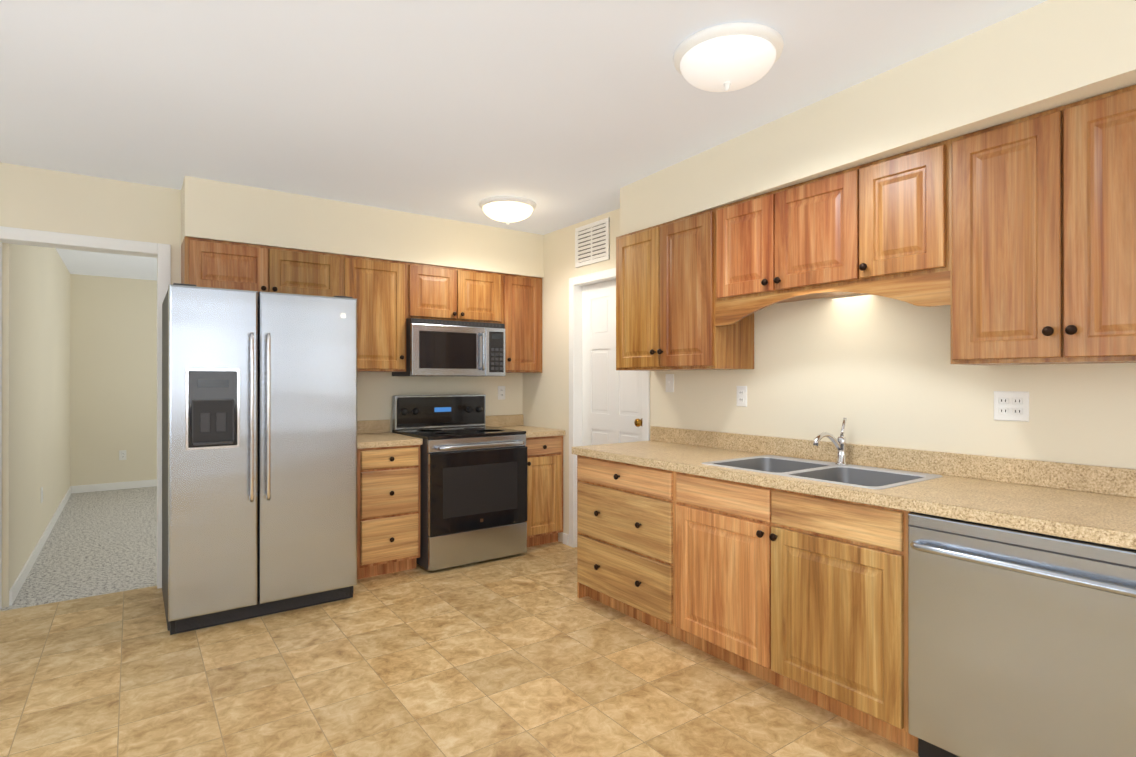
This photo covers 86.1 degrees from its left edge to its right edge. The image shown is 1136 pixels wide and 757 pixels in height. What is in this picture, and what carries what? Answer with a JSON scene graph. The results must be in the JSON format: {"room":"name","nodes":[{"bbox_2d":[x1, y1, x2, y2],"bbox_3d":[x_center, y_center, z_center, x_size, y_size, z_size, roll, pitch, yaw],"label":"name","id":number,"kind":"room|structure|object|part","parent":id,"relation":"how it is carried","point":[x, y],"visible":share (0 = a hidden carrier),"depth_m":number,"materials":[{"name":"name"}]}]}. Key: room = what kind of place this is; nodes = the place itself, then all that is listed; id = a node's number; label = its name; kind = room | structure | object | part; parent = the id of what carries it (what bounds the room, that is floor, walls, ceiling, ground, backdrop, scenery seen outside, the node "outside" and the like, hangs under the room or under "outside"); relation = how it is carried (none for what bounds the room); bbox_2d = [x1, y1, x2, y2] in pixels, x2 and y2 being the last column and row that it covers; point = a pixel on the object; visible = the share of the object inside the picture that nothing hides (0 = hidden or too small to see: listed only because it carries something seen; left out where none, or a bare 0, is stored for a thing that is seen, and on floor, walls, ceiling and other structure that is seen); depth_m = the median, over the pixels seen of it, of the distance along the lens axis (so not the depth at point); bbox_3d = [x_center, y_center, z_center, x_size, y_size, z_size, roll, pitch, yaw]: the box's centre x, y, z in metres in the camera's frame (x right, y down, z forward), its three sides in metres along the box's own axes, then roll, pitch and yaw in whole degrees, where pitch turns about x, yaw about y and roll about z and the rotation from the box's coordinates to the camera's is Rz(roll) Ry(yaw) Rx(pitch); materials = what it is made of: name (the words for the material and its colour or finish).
{"room":"kitchen","nodes":[
{"label":"kitchen","id":0,"kind":"room"},
{"bbox_2d":[2,243,69,607],"bbox_3d":[-4.459,0.056,5.137,0.120,2.490,4.220,0,0,-36],"label":"wall","id":1,"kind":"structure","parent":0,"point":[35,369],"depth_m":4.27,"materials":[{"name":"paint"}]},
{"bbox_2d":[9,486,72,605],"bbox_3d":[-4.409,1.259,5.182,0.016,0.085,4.204,0,0,-36],"label":"baseboard","id":2,"kind":"structure","parent":1,"relation":"attached to","point":[21,578],"depth_m":4.32,"materials":[{"name":"white wood"}]},
{"bbox_2d":[41,487,42,502],"bbox_3d":[-4.062,0.901,4.694,0.010,0.115,0.070,0,0,-36],"label":"outlet","id":3,"kind":"object","parent":1,"relation":"attached to","point":[41,494],"visible":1,"depth_m":4.68,"materials":[{"name":"white plastic"}]},
{"bbox_2d":[0,486,156,610],"bbox_3d":[-2.843,1.333,6.331,4.140,0.060,4.400,0,0,-36],"label":"floor","id":4,"kind":"structure","parent":0,"point":[99,543],"depth_m":4.60,"materials":[{"name":"grey carpet"}]},
{"bbox_2d":[70,274,156,485],"bbox_3d":[-4.090,0.061,8.072,4.140,2.490,0.120,0,0,-36],"label":"wall","id":5,"kind":"structure","parent":0,"point":[113,366],"depth_m":7.11,"materials":[{"name":"paint"}]},
{"bbox_2d":[73,479,156,492],"bbox_3d":[-4.043,1.263,8.021,3.840,0.085,0.016,0,0,-36],"label":"baseboard","id":6,"kind":"structure","parent":5,"relation":"attached to","point":[143,483],"depth_m":7.11,"materials":[{"name":"white wood"}]},
{"bbox_2d":[119,450,125,459],"bbox_3d":[-5.247,0.904,7.161,0.070,0.115,0.010,0,0,-36],"label":"outlet","id":7,"kind":"object","parent":5,"relation":"attached to","point":[122,454],"visible":1,"depth_m":7.16,"materials":[{"name":"white plastic"}]},
{"bbox_2d":[0,162,522,431],"bbox_3d":[-2.130,0.055,4.137,5.540,2.490,0.120,0,0,-36],"label":"wall","id":8,"kind":"structure","parent":0,"point":[32,198],"depth_m":3.69,"materials":[{"name":"paint"}]},
{"bbox_2d":[0,226,170,609],"bbox_3d":[-2.874,0.231,3.604,0.862,2.136,0.152,0,0,-36],"label":"trim","id":9,"kind":"structure","parent":8,"relation":"attached to","point":[161,253],"depth_m":3.67,"materials":[{"name":"white wood"}]},
{"bbox_2d":[181,237,344,296],"bbox_3d":[-1.980,-0.673,3.961,0.897,0.324,0.335,0,0,-36],"label":"upper cabinet","id":10,"kind":"object","parent":8,"relation":"attached to","point":[204,262],"depth_m":3.80,"materials":[{"name":"brown wood"}]},
{"bbox_3d":[-2.054,-0.673,3.693,0.424,0.289,0.052,0,0,-36],"label":"door","id":11,"kind":"part","parent":10,"relation":"part of","materials":[{"name":"brown wood"}]},
{"bbox_3d":[-1.702,-0.673,3.946,0.428,0.289,0.052,0,0,-36],"label":"door","id":12,"kind":"part","parent":10,"relation":"part of","materials":[{"name":"brown wood"}]},
{"bbox_2d":[345,255,408,371],"bbox_3d":[-1.432,-0.442,4.354,0.453,0.784,0.335,0,0,-36],"label":"upper cabinet","id":13,"kind":"object","parent":8,"relation":"attached to","point":[390,296],"depth_m":4.24,"materials":[{"name":"brown wood"}]},
{"bbox_3d":[-1.329,-0.441,4.212,0.418,0.752,0.052,0,0,-36],"label":"door","id":14,"kind":"part","parent":13,"relation":"part of","materials":[{"name":"brown wood"}]},
{"bbox_2d":[357,414,524,433],"bbox_3d":[-1.048,0.358,4.821,1.616,0.095,0.020,0,0,-36],"label":"backsplash","id":15,"kind":"structure","parent":8,"relation":"attached to","point":[369,426],"depth_m":4.59,"materials":[{"name":"beige stone"}]},
{"bbox_2d":[409,263,504,323],"bbox_3d":[-0.931,-0.634,4.713,0.780,0.399,0.335,0,0,-36],"label":"upper cabinet","id":16,"kind":"object","parent":8,"relation":"attached to","point":[435,292],"depth_m":4.57,"materials":[{"name":"brown wood"}]},
{"bbox_3d":[-0.982,-0.633,4.462,0.368,0.367,0.052,0,0,-36],"label":"door","id":17,"kind":"part","parent":16,"relation":"part of","materials":[{"name":"brown wood"}]},
{"bbox_2d":[392,318,504,375],"bbox_3d":[-0.899,-0.222,4.660,0.760,0.410,0.458,0,0,-36],"label":"over-the-range microwave","id":18,"kind":"object","parent":16,"relation":"attached to","point":[446,348],"visible":1,"depth_m":4.48,"materials":[{"name":"grey paint"}]},
{"bbox_3d":[-0.676,-0.633,4.681,0.368,0.367,0.052,0,0,-36],"label":"door","id":19,"kind":"part","parent":16,"relation":"part of","materials":[{"name":"brown wood"}]},
{"bbox_2d":[498,386,504,399],"bbox_3d":[-0.564,0.121,5.179,0.070,0.115,0.010,0,0,-36],"label":"outlet","id":20,"kind":"object","parent":8,"relation":"attached to","point":[501,392],"visible":1,"depth_m":5.17,"materials":[{"name":"white plastic"}]},
{"bbox_2d":[505,274,541,372],"bbox_3d":[-0.457,-0.441,5.053,0.386,0.784,0.335,0,0,-36],"label":"upper cabinet","id":21,"kind":"object","parent":8,"relation":"attached to","point":[523,294],"depth_m":4.92,"materials":[{"name":"brown wood"}]},
{"bbox_3d":[-0.358,-0.440,4.909,0.342,0.752,0.052,0,0,-36],"label":"door","id":22,"kind":"part","parent":21,"relation":"part of","materials":[{"name":"brown wood"}]},
{"bbox_2d":[0,541,918,756],"bbox_3d":[-0.423,1.326,1.274,4.980,0.060,6.640,0,0,-36],"label":"floor","id":23,"kind":"structure","parent":0,"point":[529,653],"depth_m":2.59,"materials":[{"name":"tile"}]},
{"bbox_2d":[162,283,356,634],"bbox_3d":[-1.833,0.409,3.605,0.927,1.780,0.890,0,0,-36],"label":"refrigerator","id":24,"kind":"object","parent":23,"relation":"on","point":[259,453],"visible":1,"depth_m":3.26,"materials":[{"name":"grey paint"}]},
{"bbox_3d":[-1.837,0.372,3.160,0.401,1.683,0.097,0,0,-36],"label":"door","id":25,"kind":"part","parent":24,"relation":"part of","materials":[{"name":"silver metal"}]},
{"bbox_3d":[-1.641,0.204,3.236,0.099,0.894,0.065,0,0,-36],"label":"handle","id":26,"kind":"part","parent":24,"relation":"part of","materials":[{"name":"silver metal"}]},
{"bbox_3d":[-1.464,0.372,3.439,0.520,1.683,0.077,0,0,-36],"label":"door","id":27,"kind":"part","parent":24,"relation":"part of","materials":[{"name":"silver metal"}]},
{"bbox_2d":[357,446,419,578],"bbox_3d":[-1.343,0.873,4.231,0.420,0.855,0.635,0,0,-36],"label":"base cabinet","id":28,"kind":"object","parent":23,"relation":"on","point":[388,501],"depth_m":3.97,"materials":[{"name":"brown wood"}]},
{"bbox_3d":[-1.154,1.050,3.967,0.380,0.280,0.052,0,0,-36],"label":"drawer","id":29,"kind":"part","parent":28,"relation":"part of","materials":[{"name":"brown wood"}]},
{"bbox_3d":[-1.154,0.747,3.967,0.380,0.295,0.052,0,0,-36],"label":"drawer","id":30,"kind":"part","parent":28,"relation":"part of","materials":[{"name":"brown wood"}]},
{"bbox_3d":[-1.154,0.523,3.968,0.380,0.123,0.052,0,0,-36],"label":"drawer","id":31,"kind":"part","parent":28,"relation":"part of","materials":[{"name":"brown wood"}]},
{"bbox_2d":[357,430,422,449],"bbox_3d":[-1.343,0.425,4.221,0.438,0.040,0.651,0,0,-36],"label":"countertop","id":32,"kind":"structure","parent":28,"relation":"on","point":[364,441],"depth_m":4.03,"materials":[{"name":"beige stone"}]},
{"bbox_2d":[392,394,526,570],"bbox_3d":[-0.799,0.715,4.510,0.764,1.172,0.763,0,0,-36],"label":"range","id":33,"kind":"object","parent":23,"relation":"on","point":[473,488],"visible":0.98,"depth_m":4.26,"materials":[{"name":"grey paint"}]},
{"bbox_2d":[526,434,564,546],"bbox_3d":[-0.371,0.874,4.927,0.391,0.855,0.635,0,0,-36],"label":"base cabinet","id":34,"kind":"object","parent":23,"relation":"on","point":[544,521],"depth_m":4.69,"materials":[{"name":"brown wood"}]},
{"bbox_2d":[491,426,564,437],"bbox_3d":[-0.368,0.426,4.921,0.394,0.040,0.651,0,0,-36],"label":"countertop","id":35,"kind":"structure","parent":34,"relation":"on","point":[531,431],"depth_m":4.74,"materials":[{"name":"beige stone"}]},
{"bbox_3d":[-0.185,0.524,4.662,0.345,0.123,0.052,0,0,-36],"label":"drawer","id":36,"kind":"part","parent":34,"relation":"part of","materials":[{"name":"brown wood"}]},
{"bbox_3d":[-0.185,0.896,4.662,0.345,0.590,0.052,0,0,-36],"label":"door","id":37,"kind":"part","parent":34,"relation":"part of","materials":[{"name":"brown wood"}]},
{"bbox_2d":[572,453,687,635],"bbox_3d":[0.532,0.871,3.458,0.635,0.855,0.805,0,0,-36],"label":"base cabinet","id":38,"kind":"object","parent":23,"relation":"on","point":[624,512],"depth_m":3.22,"materials":[{"name":"brown wood"}]},
{"bbox_3d":[0.270,1.059,3.267,0.052,0.280,0.765,0,0,-36],"label":"drawer","id":39,"kind":"part","parent":38,"relation":"part of","materials":[{"name":"brown wood"}]},
{"bbox_3d":[0.270,0.756,3.267,0.052,0.295,0.765,0,0,-36],"label":"drawer","id":40,"kind":"part","parent":38,"relation":"part of","materials":[{"name":"brown wood"}]},
{"bbox_3d":[0.270,0.527,3.268,0.052,0.133,0.765,0,0,-36],"label":"drawer","id":41,"kind":"part","parent":38,"relation":"part of","materials":[{"name":"brown wood"}]},
{"bbox_2d":[572,441,743,472],"bbox_3d":[0.563,0.424,3.402,0.651,0.040,0.941,0,0,-36],"label":"countertop","id":42,"kind":"structure","parent":38,"relation":"on","point":[654,454],"depth_m":3.32,"materials":[{"name":"beige stone"}]},
{"bbox_2d":[672,497,975,752],"bbox_3d":[1.086,0.948,2.686,0.635,0.700,1.094,0,0,-36],"label":"base cabinet","id":43,"kind":"object","parent":23,"relation":"on","point":[781,562],"depth_m":2.39,"materials":[{"name":"brown wood"}]},
{"bbox_3d":[0.667,0.903,2.712,0.052,0.590,0.528,0,0,-36],"label":"door","id":44,"kind":"part","parent":43,"relation":"part of","materials":[{"name":"brown wood"}]},
{"bbox_2d":[688,453,951,544],"bbox_3d":[1.065,0.484,2.674,0.586,0.170,0.854,0,0,-36],"label":"base cabinet","id":45,"kind":"object","parent":43,"relation":"on","point":[822,494],"depth_m":2.54,"materials":[{"name":"wood"}]},
{"bbox_2d":[702,455,942,489],"bbox_3d":[1.086,0.484,2.689,0.534,0.170,0.854,0,0,-36],"label":"sink","id":46,"kind":"object","parent":45,"relation":"in","point":[842,473],"depth_m":2.72,"materials":[{"name":"silver metal"}]},
{"bbox_2d":[813,417,847,464],"bbox_3d":[1.196,0.290,2.768,0.256,0.217,0.056,0,0,-36],"label":"faucet","id":47,"kind":"object","parent":45,"relation":"on","point":[840,443],"depth_m":2.80,"materials":[{"name":"silver metal"}]},
{"bbox_2d":[864,477,1135,548],"bbox_3d":[1.772,0.421,1.715,0.651,0.040,1.557,0,0,-36],"label":"countertop","id":48,"kind":"structure","parent":45,"relation":"on","point":[1102,518],"depth_m":1.94,"materials":[{"name":"beige stone"}]},
{"bbox_3d":[0.978,0.902,2.280,0.052,0.590,0.521,0,0,-36],"label":"door","id":49,"kind":"part","parent":43,"relation":"part of","materials":[{"name":"brown wood"}]},
{"bbox_2d":[908,512,1135,756],"bbox_3d":[1.569,0.872,1.933,0.675,0.849,0.677,0,0,-36],"label":"dishwasher","id":50,"kind":"object","parent":23,"relation":"on","point":[1021,643],"visible":1,"depth_m":1.78,"materials":[{"name":"grey paint"}]},
{"bbox_2d":[0,0,1046,280],"bbox_3d":[-0.990,-1.231,3.578,6.740,0.080,11.040,0,0,-36],"label":"ceiling","id":51,"kind":"structure","parent":0,"point":[564,112],"depth_m":2.52,"materials":[{"name":"paint"}]},
{"bbox_2d":[181,176,543,277],"bbox_3d":[-1.323,-1.013,4.437,2.520,0.353,0.335,0,0,-36],"label":"soffit","id":52,"kind":"structure","parent":51,"relation":"attached to","point":[221,211],"depth_m":4.11,"materials":[{"name":"paint"}]},
{"bbox_2d":[479,196,535,224],"bbox_3d":[-0.410,-1.119,4.142,0.390,0.143,0.390,0,0,-36],"label":"ceiling light","id":53,"kind":"object","parent":51,"relation":"attached to","point":[507,209],"visible":1,"depth_m":4.03,"materials":[{"name":"white glass"}]},
{"bbox_3d":[-0.410,-1.103,4.142,0.340,0.113,0.340,0,0,-36],"label":"lamp shade","id":54,"kind":"part","parent":53,"relation":"part of","materials":[{"name":"white glass"}]},
{"bbox_2d":[673,22,783,91],"bbox_3d":[0.581,-1.121,2.219,0.390,0.143,0.390,0,0,-36],"label":"ceiling light","id":55,"kind":"object","parent":51,"relation":"attached to","point":[727,57],"visible":1,"depth_m":2.12,"materials":[{"name":"white glass"}]},
{"bbox_2d":[620,0,1135,235],"bbox_3d":[1.728,-1.039,1.847,0.580,0.308,4.820,0,0,-36],"label":"soffit","id":56,"kind":"structure","parent":51,"relation":"attached to","point":[1046,56],"depth_m":2.24,"materials":[{"name":"paint"}]},
{"bbox_2d":[523,208,1135,542],"bbox_3d":[1.569,0.053,2.667,0.120,2.490,6.580,0,0,-36],"label":"wall","id":57,"kind":"structure","parent":0,"point":[875,370],"depth_m":2.83,"materials":[{"name":"paint"}]},
{"bbox_2d":[575,217,609,267],"bbox_3d":[0.175,-1.000,4.500,0.012,0.300,0.400,0,0,-36],"label":"air vent","id":58,"kind":"object","parent":57,"relation":"in","point":[592,243],"visible":0.98,"depth_m":4.49,"materials":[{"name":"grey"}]},
{"bbox_2d":[569,268,649,547],"bbox_3d":[0.322,0.261,4.394,0.136,2.078,0.896,0,0,-36],"label":"door frame","id":59,"kind":"structure","parent":57,"relation":"attached to","point":[576,284],"depth_m":4.68,"materials":[{"name":"white wood"}]},
{"bbox_2d":[582,280,641,445],"bbox_3d":[0.322,0.289,4.394,0.114,2.007,0.770,0,0,-36],"label":"hall door","id":60,"kind":"structure","parent":57,"relation":"in","point":[611,404],"depth_m":4.50,"materials":[{"name":"white"}]},
{"bbox_3d":[0.489,0.300,4.126,0.073,0.064,0.064,0,0,-36],"label":"knob","id":61,"kind":"part","parent":60,"relation":"part of","materials":[{"name":"gold metal"}]},
{"bbox_2d":[666,374,673,391],"bbox_3d":[0.640,0.029,3.847,0.016,0.115,0.070,0,0,-36],"label":"light switch","id":62,"kind":"object","parent":57,"relation":"attached to","point":[669,382],"visible":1,"depth_m":3.84,"materials":[{"name":"white plastic"}]},
{"bbox_2d":[616,209,759,370],"bbox_3d":[0.651,-0.466,3.551,0.335,0.830,0.795,0,0,-36],"label":"upper cabinet","id":63,"kind":"object","parent":57,"relation":"attached to","point":[667,319],"depth_m":3.35,"materials":[{"name":"brown wood"}]},
{"bbox_3d":[0.398,-0.464,3.604,0.052,0.797,0.374,0,0,-36],"label":"door","id":64,"kind":"part","parent":63,"relation":"part of","materials":[{"name":"brown wood"}]},
{"bbox_3d":[0.623,-0.465,3.291,0.052,0.797,0.382,0,0,-36],"label":"door","id":65,"kind":"part","parent":63,"relation":"part of","materials":[{"name":"brown wood"}]},
{"bbox_2d":[737,386,746,406],"bbox_3d":[0.969,0.099,3.393,0.010,0.115,0.070,0,0,-36],"label":"electrical outlet","id":66,"kind":"object","parent":57,"relation":"attached to","point":[742,396],"visible":1,"depth_m":3.38,"materials":[{"name":"white plastic"}]},
{"bbox_2d":[712,139,951,308],"bbox_3d":[1.206,-0.640,2.777,0.335,0.485,1.110,0,0,-36],"label":"upper cabinet","id":67,"kind":"object","parent":57,"relation":"attached to","point":[884,225],"depth_m":2.57,"materials":[{"name":"brown wood"}]},
{"bbox_3d":[0.852,-0.638,2.972,0.052,0.452,0.340,0,0,-36],"label":"door","id":68,"kind":"part","parent":67,"relation":"part of","materials":[{"name":"brown wood"}]},
{"bbox_3d":[1.071,-0.638,2.666,0.052,0.452,0.397,0,0,-36],"label":"door","id":69,"kind":"part","parent":67,"relation":"part of","materials":[{"name":"brown wood"}]},
{"bbox_3d":[1.285,-0.639,2.368,0.052,0.452,0.322,0,0,-36],"label":"door","id":70,"kind":"part","parent":67,"relation":"part of","materials":[{"name":"brown wood"}]},
{"bbox_2d":[651,426,1135,496],"bbox_3d":[1.514,0.355,2.617,0.020,0.095,3.324,0,0,-36],"label":"backsplash","id":71,"kind":"structure","parent":57,"relation":"attached to","point":[1057,475],"depth_m":2.53,"materials":[{"name":"beige stone"}]},
{"bbox_2d":[994,391,1028,421],"bbox_3d":[1.714,0.107,2.353,0.010,0.115,0.116,0,0,-36],"label":"double electrical outlet","id":72,"kind":"object","parent":57,"relation":"attached to","point":[1011,405],"visible":1,"depth_m":2.35,"materials":[{"name":"white plastic"}]},
{"bbox_2d":[940,85,1135,364],"bbox_3d":[1.725,-0.468,2.054,0.335,0.830,0.670,0,0,-36],"label":"upper cabinet","id":73,"kind":"object","parent":57,"relation":"attached to","point":[1013,242],"depth_m":1.99,"materials":[{"name":"brown wood"}]},
{"bbox_3d":[1.488,-0.467,2.085,0.052,0.797,0.319,0,0,-36],"label":"door","id":74,"kind":"part","parent":73,"relation":"part of","materials":[{"name":"brown wood"}]},
{"bbox_3d":[1.678,-0.467,1.819,0.052,0.797,0.319,0,0,-36],"label":"door","id":75,"kind":"part","parent":73,"relation":"part of","materials":[{"name":"brown wood"}]}
]}

